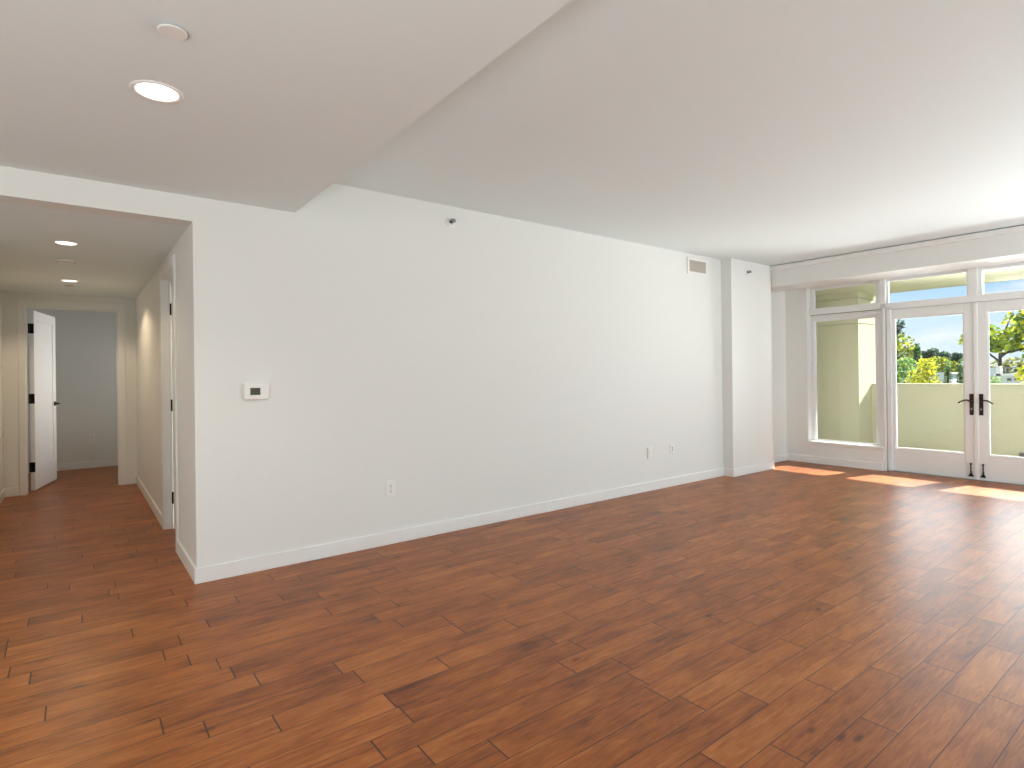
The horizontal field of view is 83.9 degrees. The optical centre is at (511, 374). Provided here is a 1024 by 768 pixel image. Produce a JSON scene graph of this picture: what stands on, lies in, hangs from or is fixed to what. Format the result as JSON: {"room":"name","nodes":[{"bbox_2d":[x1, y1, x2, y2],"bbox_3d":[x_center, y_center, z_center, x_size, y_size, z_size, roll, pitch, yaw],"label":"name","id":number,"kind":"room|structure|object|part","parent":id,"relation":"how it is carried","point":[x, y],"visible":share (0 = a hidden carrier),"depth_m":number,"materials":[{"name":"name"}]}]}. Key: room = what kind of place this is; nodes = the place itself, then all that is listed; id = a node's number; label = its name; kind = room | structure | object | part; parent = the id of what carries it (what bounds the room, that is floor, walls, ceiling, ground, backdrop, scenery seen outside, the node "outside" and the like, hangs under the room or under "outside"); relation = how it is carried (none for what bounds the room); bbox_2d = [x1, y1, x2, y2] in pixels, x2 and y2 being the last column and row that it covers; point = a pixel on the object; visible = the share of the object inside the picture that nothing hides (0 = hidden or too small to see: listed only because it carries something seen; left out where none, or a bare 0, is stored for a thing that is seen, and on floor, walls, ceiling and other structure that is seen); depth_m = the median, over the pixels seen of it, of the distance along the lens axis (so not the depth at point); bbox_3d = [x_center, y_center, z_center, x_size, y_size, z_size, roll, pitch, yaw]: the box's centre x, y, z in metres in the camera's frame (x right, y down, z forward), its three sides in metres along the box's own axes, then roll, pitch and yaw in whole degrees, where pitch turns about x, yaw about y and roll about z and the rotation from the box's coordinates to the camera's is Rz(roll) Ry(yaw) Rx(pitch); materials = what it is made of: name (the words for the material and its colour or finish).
{"room":"empty living room","nodes":[
{"label":"empty living room","id":0,"kind":"room"},
{"bbox_2d":[0,291,2,492],"bbox_3d":[-4.434,0.204,4.620,0.120,2.296,4.232,-1,0,-37],"label":"wall","id":1,"kind":"structure","parent":0,"point":[1,430],"depth_m":6.25,"materials":[{"name":"paint"}]},
{"bbox_2d":[0,489,4,503],"bbox_3d":[-4.369,1.301,4.660,0.016,0.100,4.232,-1,0,-37],"label":"baseboard","id":2,"kind":"structure","parent":1,"relation":"attached to","point":[2,494],"depth_m":6.14,"materials":[{"name":"paint"}]},
{"bbox_2d":[1,291,137,493],"bbox_3d":[-5.210,0.213,6.766,1.493,2.296,0.120,-1,0,-37],"label":"wall","id":3,"kind":"structure","parent":0,"point":[9,310],"depth_m":6.41,"materials":[{"name":"paint"}]},
{"bbox_2d":[28,310,59,490],"bbox_3d":[-5.778,0.303,7.029,0.161,2.105,0.850,-1,0,-25],"label":"door","id":4,"kind":"structure","parent":3,"relation":"in","point":[41,327],"depth_m":6.96,"materials":[{"name":"paint"}]},
{"bbox_2d":[5,476,135,496],"bbox_3d":[-5.157,1.310,6.713,1.225,0.100,0.016,-1,0,-37],"label":"baseboard","id":5,"kind":"structure","parent":3,"relation":"attached to","point":[9,492],"depth_m":6.39,"materials":[{"name":"paint"}]},
{"bbox_2d":[17,299,126,495],"bbox_3d":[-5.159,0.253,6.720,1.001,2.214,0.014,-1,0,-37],"label":"trim","id":6,"kind":"structure","parent":3,"relation":"attached to","point":[21,303],"depth_m":6.66,"materials":[{"name":"paint"}]},
{"bbox_2d":[26,308,117,465],"bbox_3d":[-6.133,0.072,8.520,3.800,2.600,0.120,-1,0,-37],"label":"wall","id":7,"kind":"structure","parent":0,"point":[85,341],"depth_m":8.34,"materials":[{"name":"paint"}]},
{"bbox_2d":[28,459,117,473],"bbox_3d":[-6.078,1.321,8.467,3.800,0.100,0.016,-1,0,-37],"label":"baseboard","id":8,"kind":"structure","parent":7,"relation":"attached to","point":[113,462],"depth_m":8.34,"materials":[{"name":"paint"}]},
{"bbox_2d":[88,434,94,441],"bbox_3d":[-6.188,0.932,8.389,0.074,0.120,0.011,-1,0,-37],"label":"wall outlet","id":9,"kind":"object","parent":7,"relation":"attached to","point":[91,436],"visible":1,"depth_m":8.38,"materials":[{"name":"white plastic"}]},
{"bbox_2d":[0,202,187,298],"bbox_3d":[-3.941,-1.102,5.084,1.493,0.304,4.352,-1,0,-37],"label":"ceiling","id":10,"kind":"structure","parent":0,"point":[115,257],"depth_m":4.42,"materials":[{"name":"paint"}]},
{"bbox_2d":[52,240,79,245],"bbox_3d":[-3.244,-0.957,4.144,0.164,0.010,0.164,-1,0,-37],"label":"recessed light","id":11,"kind":"object","parent":10,"relation":"in","point":[59,242],"visible":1,"depth_m":4.14,"materials":[{"name":"white plastic"}]},
{"bbox_2d":[56,259,75,264],"bbox_3d":[-3.719,-0.936,4.753,0.130,0.035,0.130,-1,0,-37],"label":"smoke detector","id":12,"kind":"object","parent":10,"relation":"attached to","point":[60,261],"visible":1,"depth_m":4.72,"materials":[{"name":"white plastic"}]},
{"bbox_2d":[60,279,79,282],"bbox_3d":[-4.443,-0.943,5.723,0.164,0.010,0.164,-1,0,-37],"label":"recessed light","id":13,"kind":"object","parent":10,"relation":"in","point":[63,280],"visible":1,"depth_m":5.70,"materials":[{"name":"white plastic"}]},
{"bbox_2d":[136,227,192,560],"bbox_3d":[-3.343,0.191,5.453,0.120,2.296,4.232,-1,0,-37],"label":"wall","id":14,"kind":"structure","parent":0,"point":[147,301],"depth_m":5.16,"materials":[{"name":"paint"}]},
{"bbox_2d":[136,475,195,581],"bbox_3d":[-3.334,1.289,5.350,0.016,0.100,4.392,-1,0,-37],"label":"baseboard","id":15,"kind":"structure","parent":14,"relation":"attached to","point":[184,557],"depth_m":4.99,"materials":[{"name":"paint"}]},
{"bbox_2d":[159,254,178,552],"bbox_3d":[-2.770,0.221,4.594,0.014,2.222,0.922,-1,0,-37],"label":"trim","id":16,"kind":"structure","parent":14,"relation":"attached to","point":[171,263],"depth_m":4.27,"materials":[{"name":"paint"}]},
{"bbox_2d":[170,281,174,527],"bbox_3d":[-2.703,0.254,4.645,0.053,2.135,0.758,-1,0,-37],"label":"door","id":17,"kind":"structure","parent":14,"relation":"in","point":[171,303],"depth_m":4.90,"materials":[{"name":"paint"}]},
{"bbox_2d":[0,0,571,212],"bbox_3d":[-1.782,-1.381,-0.798,6.225,0.497,7.300,-1,0,-37],"label":"ceiling","id":18,"kind":"structure","parent":0,"point":[283,99],"depth_m":2.21,"materials":[{"name":"paint"}]},
{"bbox_2d":[129,80,183,103],"bbox_3d":[-1.425,-1.135,2.289,0.188,0.010,0.188,-1,0,-37],"label":"recessed light","id":19,"kind":"object","parent":18,"relation":"in","point":[150,90],"visible":1,"depth_m":2.28,"materials":[{"name":"white plastic"}]},
{"bbox_2d":[157,24,187,39],"bbox_3d":[-1.119,-1.133,1.878,0.087,0.016,0.087,-1,0,-37],"label":"sprinkler cover","id":20,"kind":"object","parent":18,"relation":"attached to","point":[171,31],"visible":1,"depth_m":1.87,"materials":[{"name":"white plastic"}]},
{"bbox_2d":[0,166,786,567],"bbox_3d":[-1.149,-0.162,4.441,13.571,2.950,0.273,-1,0,-37],"label":"wall","id":21,"kind":"structure","parent":0,"point":[483,363],"depth_m":4.55,"materials":[{"name":"paint"}]},
{"bbox_2d":[243,383,268,399],"bbox_3d":[-1.713,0.113,3.816,0.158,0.110,0.034,-1,0,-37],"label":"thermostat","id":22,"kind":"object","parent":21,"relation":"attached to","point":[251,391],"visible":1,"depth_m":3.80,"materials":[{"name":"white plastic"}]},
{"bbox_2d":[386,480,394,495],"bbox_3d":[-0.938,0.879,4.415,0.074,0.120,0.011,-1,0,-37],"label":"wall outlet","id":23,"kind":"object","parent":21,"relation":"attached to","point":[390,485],"visible":1,"depth_m":4.41,"materials":[{"name":"white plastic"}]},
{"bbox_2d":[446,216,455,226],"bbox_3d":[-0.499,-1.277,4.744,0.092,0.092,0.053,-1,0,-37],"label":"sprinkler","id":24,"kind":"object","parent":21,"relation":"attached to","point":[450,221],"visible":1,"depth_m":4.75,"materials":[{"name":"white plastic"}]},
{"bbox_2d":[194,453,786,583],"bbox_3d":[1.054,1.238,5.917,7.678,0.100,0.266,-1,0,-37],"label":"baseboard","id":25,"kind":"structure","parent":21,"relation":"attached to","point":[204,574],"depth_m":4.64,"materials":[{"name":"paint"}]},
{"bbox_2d":[647,447,651,457],"bbox_3d":[1.522,0.862,6.289,0.072,0.118,0.021,-1,0,-37],"label":"wall plate","id":26,"kind":"object","parent":21,"relation":"attached to","point":[649,450],"visible":1,"depth_m":6.28,"materials":[{"name":"white plastic"}]},
{"bbox_2d":[670,443,673,453],"bbox_3d":[1.837,0.849,6.533,0.074,0.120,0.016,-1,0,-37],"label":"jack plate","id":27,"kind":"object","parent":21,"relation":"attached to","point":[671,444],"visible":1,"depth_m":6.53,"materials":[{"name":"white plastic"}]},
{"bbox_2d":[687,257,707,275],"bbox_3d":[2.232,-1.298,6.857,0.402,0.192,0.011,-1,0,-37],"label":"air vent","id":28,"kind":"object","parent":21,"relation":"in","point":[694,266],"visible":1,"depth_m":6.85,"materials":[{"name":"white plastic"}]},
{"bbox_2d":[771,225,1023,292],"bbox_3d":[6.008,-1.345,5.288,1.149,0.281,7.513,-1,0,-37],"label":"beam","id":29,"kind":"structure","parent":21,"relation":"attached to","point":[1008,248],"depth_m":6.46,"materials":[{"name":"paint"}]},
{"bbox_2d":[785,279,1023,470],"bbox_3d":[6.352,-0.029,5.477,0.204,2.510,7.413,-1,0,-37],"label":"wall window","id":30,"kind":"structure","parent":21,"relation":"in","point":[797,302],"depth_m":8.12,"materials":[{"name":"paint"}]},
{"bbox_2d":[787,453,882,470],"bbox_3d":[4.411,1.198,7.858,0.016,0.100,1.254,-1,0,-37],"label":"baseboard","id":31,"kind":"structure","parent":30,"relation":"attached to","point":[792,457],"depth_m":7.80,"materials":[{"name":"paint"}]},
{"bbox_2d":[809,280,880,318],"bbox_3d":[4.575,-1.034,7.836,0.145,0.450,0.905,-1,0,-37],"label":"window","id":32,"kind":"structure","parent":30,"relation":"attached to","point":[812,290],"depth_m":7.82,"materials":[{"name":"paint"}]},
{"bbox_2d":[807,313,883,450],"bbox_3d":[4.558,0.086,7.788,0.192,1.798,0.957,-1,0,-37],"label":"window","id":33,"kind":"structure","parent":30,"relation":"attached to","point":[848,444],"depth_m":7.78,"materials":[{"name":"paint"}]},
{"bbox_3d":[4.540,0.960,7.767,0.122,0.050,0.957,-1,0,-37],"label":"sill","id":34,"kind":"part","parent":33,"relation":"part of","materials":[{"name":"paint"}]},
{"bbox_2d":[890,302,978,479],"bbox_3d":[5.165,0.194,7.010,0.100,2.075,0.906,-1,0,-37],"label":"door","id":35,"kind":"structure","parent":30,"relation":"attached to","point":[965,464],"depth_m":6.83,"materials":[{"name":"paint"}]},
{"bbox_3d":[5.405,0.350,6.701,0.008,0.250,0.039,-1,0,-37],"label":"handle plate","id":36,"kind":"part","parent":35,"relation":"part of","materials":[{"name":"brown metal"}]},
{"bbox_2d":[886,267,983,302],"bbox_3d":[5.175,-1.063,7.050,0.145,0.405,1.020,-1,0,-37],"label":"window","id":37,"kind":"structure","parent":30,"relation":"attached to","point":[888,280],"depth_m":6.69,"materials":[{"name":"paint"}]},
{"bbox_2d":[976,298,1023,484],"bbox_3d":[5.696,0.188,6.315,0.100,2.075,0.866,-1,0,-37],"label":"door","id":38,"kind":"structure","parent":30,"relation":"attached to","point":[996,468],"depth_m":6.59,"materials":[{"name":"paint"}]},
{"bbox_3d":[5.460,0.349,6.630,0.008,0.250,0.039,-1,0,-37],"label":"handle plate","id":39,"kind":"part","parent":38,"relation":"part of","materials":[{"name":"brown metal"}]},
{"bbox_2d":[981,262,1023,293],"bbox_3d":[5.744,-1.074,6.317,0.072,0.397,0.939,-1,0,-37],"label":"window","id":40,"kind":"structure","parent":30,"relation":"attached to","point":[1016,263],"depth_m":6.50,"materials":[{"name":"paint"}]},
{"bbox_3d":[5.744,-1.074,6.317,0.072,0.397,0.939,-1,0,-37],"label":"frame","id":41,"kind":"part","parent":40,"relation":"part of","materials":[{"name":"paint"}]},
{"bbox_2d":[0,460,1023,767],"bbox_3d":[-0.903,1.371,3.842,13.605,0.120,14.045,-1,0,-37],"label":"floor","id":42,"kind":"structure","parent":0,"point":[792,614],"depth_m":2.81,"materials":[{"name":"brown wood"}]},
{"bbox_2d":[888,470,1023,485],"bbox_3d":[5.482,1.238,6.705,0.180,0.017,1.816,-1,0,-37],"label":"trim","id":43,"kind":"structure","parent":42,"relation":"on","point":[888,470],"depth_m":6.77,"materials":[{"name":"grey metal"}]},
{"bbox_2d":[334,0,1023,265],"bbox_3d":[3.543,-1.574,3.407,7.346,0.235,7.513,-1,0,-37],"label":"ceiling","id":44,"kind":"structure","parent":0,"point":[765,132],"depth_m":3.31,"materials":[{"name":"paint"}]},
{"bbox_2d":[721,258,772,468],"bbox_3d":[3.003,-0.093,7.481,0.948,2.715,0.337,-1,0,-37],"label":"wall","id":45,"kind":"structure","parent":0,"point":[746,300],"depth_m":7.25,"materials":[{"name":"paint"}]},
{"bbox_2d":[770,225,1023,270],"bbox_3d":[5.639,-1.442,4.788,0.058,0.055,7.164,-1,0,-37],"label":"trim","id":46,"kind":"structure","parent":45,"relation":"attached to","point":[1017,229],"depth_m":6.36,"materials":[{"name":"paint"}]},
{"bbox_2d":[815,292,875,442],"bbox_3d":[5.449,-0.064,10.977,0.750,3.200,2.550,-1,0,-37],"label":"wall","id":47,"kind":"structure","parent":0,"point":[845,349],"depth_m":9.98,"materials":[{"name":"paint"}]},
{"bbox_2d":[815,266,1023,295],"bbox_3d":[6.628,-1.603,7.644,2.895,0.350,9.300,-1,0,-37],"label":"ceiling","id":48,"kind":"structure","parent":0,"point":[1017,272],"depth_m":8.81,"materials":[{"name":"paint"}]},
{"bbox_2d":[872,385,1023,456],"bbox_3d":[8.441,0.825,7.529,0.200,1.352,6.550,-1,0,-37],"label":"wall","id":49,"kind":"structure","parent":0,"point":[931,417],"depth_m":9.20,"materials":[{"name":"paint"}]},
{"bbox_2d":[872,383,1023,384],"bbox_3d":[8.433,0.139,7.529,0.224,0.020,6.550,-1,0,-37],"label":"trim","id":50,"kind":"structure","parent":49,"relation":"on","point":[872,383],"depth_m":9.38,"materials":[{"name":"paint"}]},
{"label":"outside","id":51,"kind":"structure","parent":0,"visible":0},
{"bbox_3d":[56.636,4.088,67.263,148.400,0.300,150.000,-1,0,-37],"label":"ground","id":52,"kind":"structure","parent":51,"visible":0},
{"bbox_2d":[896,319,911,379],"bbox_3d":[23.644,0.439,34.965,2.027,7.770,2.195,-1,0,-37],"label":"conifer tree","id":53,"kind":"object","parent":52,"relation":"on","point":[899,327],"visible":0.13,"depth_m":34.77,"materials":[{"name":"green plant"}]},
{"bbox_2d":[896,357,921,382],"bbox_3d":[12.655,1.946,18.205,1.194,5.014,1.154,-1,0,-37],"label":"broadleaf tree","id":54,"kind":"object","parent":52,"relation":"on","point":[902,375],"visible":0.24,"depth_m":18.04,"materials":[{"name":"green plant"}]},
{"bbox_2d":[896,334,923,380],"bbox_3d":[16.148,1.357,23.445,1.609,6.109,1.380,-1,0,-37],"label":"broadleaf tree","id":55,"kind":"object","parent":52,"relation":"on","point":[909,350],"visible":0.38,"depth_m":23.13,"materials":[{"name":"green plant"}]},
{"bbox_2d":[912,343,921,373],"bbox_3d":[14.583,1.639,20.474,0.365,5.583,0.362,-1,0,-1],"label":"cypress tree","id":56,"kind":"object","parent":52,"relation":"on","point":[917,352],"visible":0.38,"depth_m":20.43,"materials":[{"name":"green plant"}]},
{"bbox_2d":[904,358,941,382],"bbox_3d":[9.790,2.042,13.600,0.704,4.890,0.822,-1,0,-37],"label":"broadleaf tree","id":57,"kind":"object","parent":52,"relation":"on","point":[923,375],"visible":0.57,"depth_m":13.46,"materials":[{"name":"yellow plant"}]},
{"bbox_2d":[921,347,939,378],"bbox_3d":[36.794,0.876,50.597,2.315,6.594,1.981,-1,0,-37],"label":"evergreen tree","id":58,"kind":"object","parent":52,"relation":"on","point":[932,352],"visible":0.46,"depth_m":50.04,"materials":[{"name":"green plant"}]},
{"bbox_2d":[923,356,958,372],"bbox_3d":[18.765,1.771,24.859,1.079,5.223,1.538,-1,0,-17],"label":"broadleaf tree","id":59,"kind":"object","parent":52,"relation":"on","point":[942,360],"visible":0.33,"depth_m":24.65,"materials":[{"name":"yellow plant"}]},
{"bbox_2d":[936,351,951,366],"bbox_3d":[39.235,0.971,52.421,2.269,6.348,2.127,-1,0,-37],"label":"evergreen tree","id":60,"kind":"object","parent":52,"relation":"on","point":[947,354],"visible":0.22,"depth_m":51.74,"materials":[{"name":"green plant"}]},
{"bbox_2d":[929,372,962,382],"bbox_3d":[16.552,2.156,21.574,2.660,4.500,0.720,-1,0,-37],"label":"house","id":61,"kind":"structure","parent":52,"relation":"on","point":[941,377],"depth_m":20.80,"materials":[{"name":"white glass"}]},
{"bbox_2d":[943,360,952,382],"bbox_3d":[11.371,2.040,14.816,0.294,4.856,0.248,-1,0,-9],"label":"cypress tree","id":62,"kind":"object","parent":52,"relation":"on","point":[947,369],"visible":0.28,"depth_m":14.79,"materials":[{"name":"green plant"}]},
{"bbox_2d":[941,352,962,371],"bbox_3d":[41.758,0.977,54.141,2.050,6.275,2.224,-1,0,40],"label":"evergreen tree","id":63,"kind":"object","parent":52,"relation":"on","point":[956,356],"visible":0.26,"depth_m":53.44,"materials":[{"name":"green plant"}]},
{"bbox_2d":[956,359,962,383],"bbox_3d":[11.774,2.021,14.930,0.273,4.885,0.278,-1,0,7],"label":"cypress tree","id":64,"kind":"object","parent":52,"relation":"on","point":[959,369],"visible":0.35,"depth_m":14.90,"materials":[{"name":"green plant"}]},
{"bbox_2d":[957,310,1023,365],"bbox_3d":[13.663,1.203,15.137,1.622,6.475,3.047,-1,0,-37],"label":"broadleaf tree","id":65,"kind":"object","parent":52,"relation":"on","point":[999,341],"visible":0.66,"depth_m":15.27,"materials":[{"name":"green plant"}]},
{"bbox_2d":[990,376,1011,383],"bbox_3d":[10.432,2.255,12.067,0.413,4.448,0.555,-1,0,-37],"label":"shrub","id":66,"kind":"object","parent":52,"relation":"on","point":[995,380],"visible":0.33,"depth_m":12.15,"materials":[{"name":"green plant"}]},
{"bbox_2d":[990,366,1023,383],"bbox_3d":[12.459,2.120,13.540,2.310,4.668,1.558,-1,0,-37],"label":"house","id":67,"kind":"structure","parent":52,"relation":"on","point":[1008,378],"depth_m":13.14,"materials":[{"name":"grey metal"}]},
{"bbox_2d":[990,357,1023,373],"bbox_3d":[26.845,1.663,30.692,1.666,5.251,2.905,-1,0,-37],"label":"broadleaf tree","id":68,"kind":"object","parent":52,"relation":"on","point":[1004,364],"visible":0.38,"depth_m":30.61,"materials":[{"name":"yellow plant"}]},
{"bbox_2d":[1015,362,1023,383],"bbox_3d":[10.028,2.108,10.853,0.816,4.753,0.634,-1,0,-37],"label":"shrub","id":69,"kind":"object","parent":52,"relation":"on","point":[1020,370],"visible":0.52,"depth_m":10.94,"materials":[{"name":"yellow plant"}]}
]}

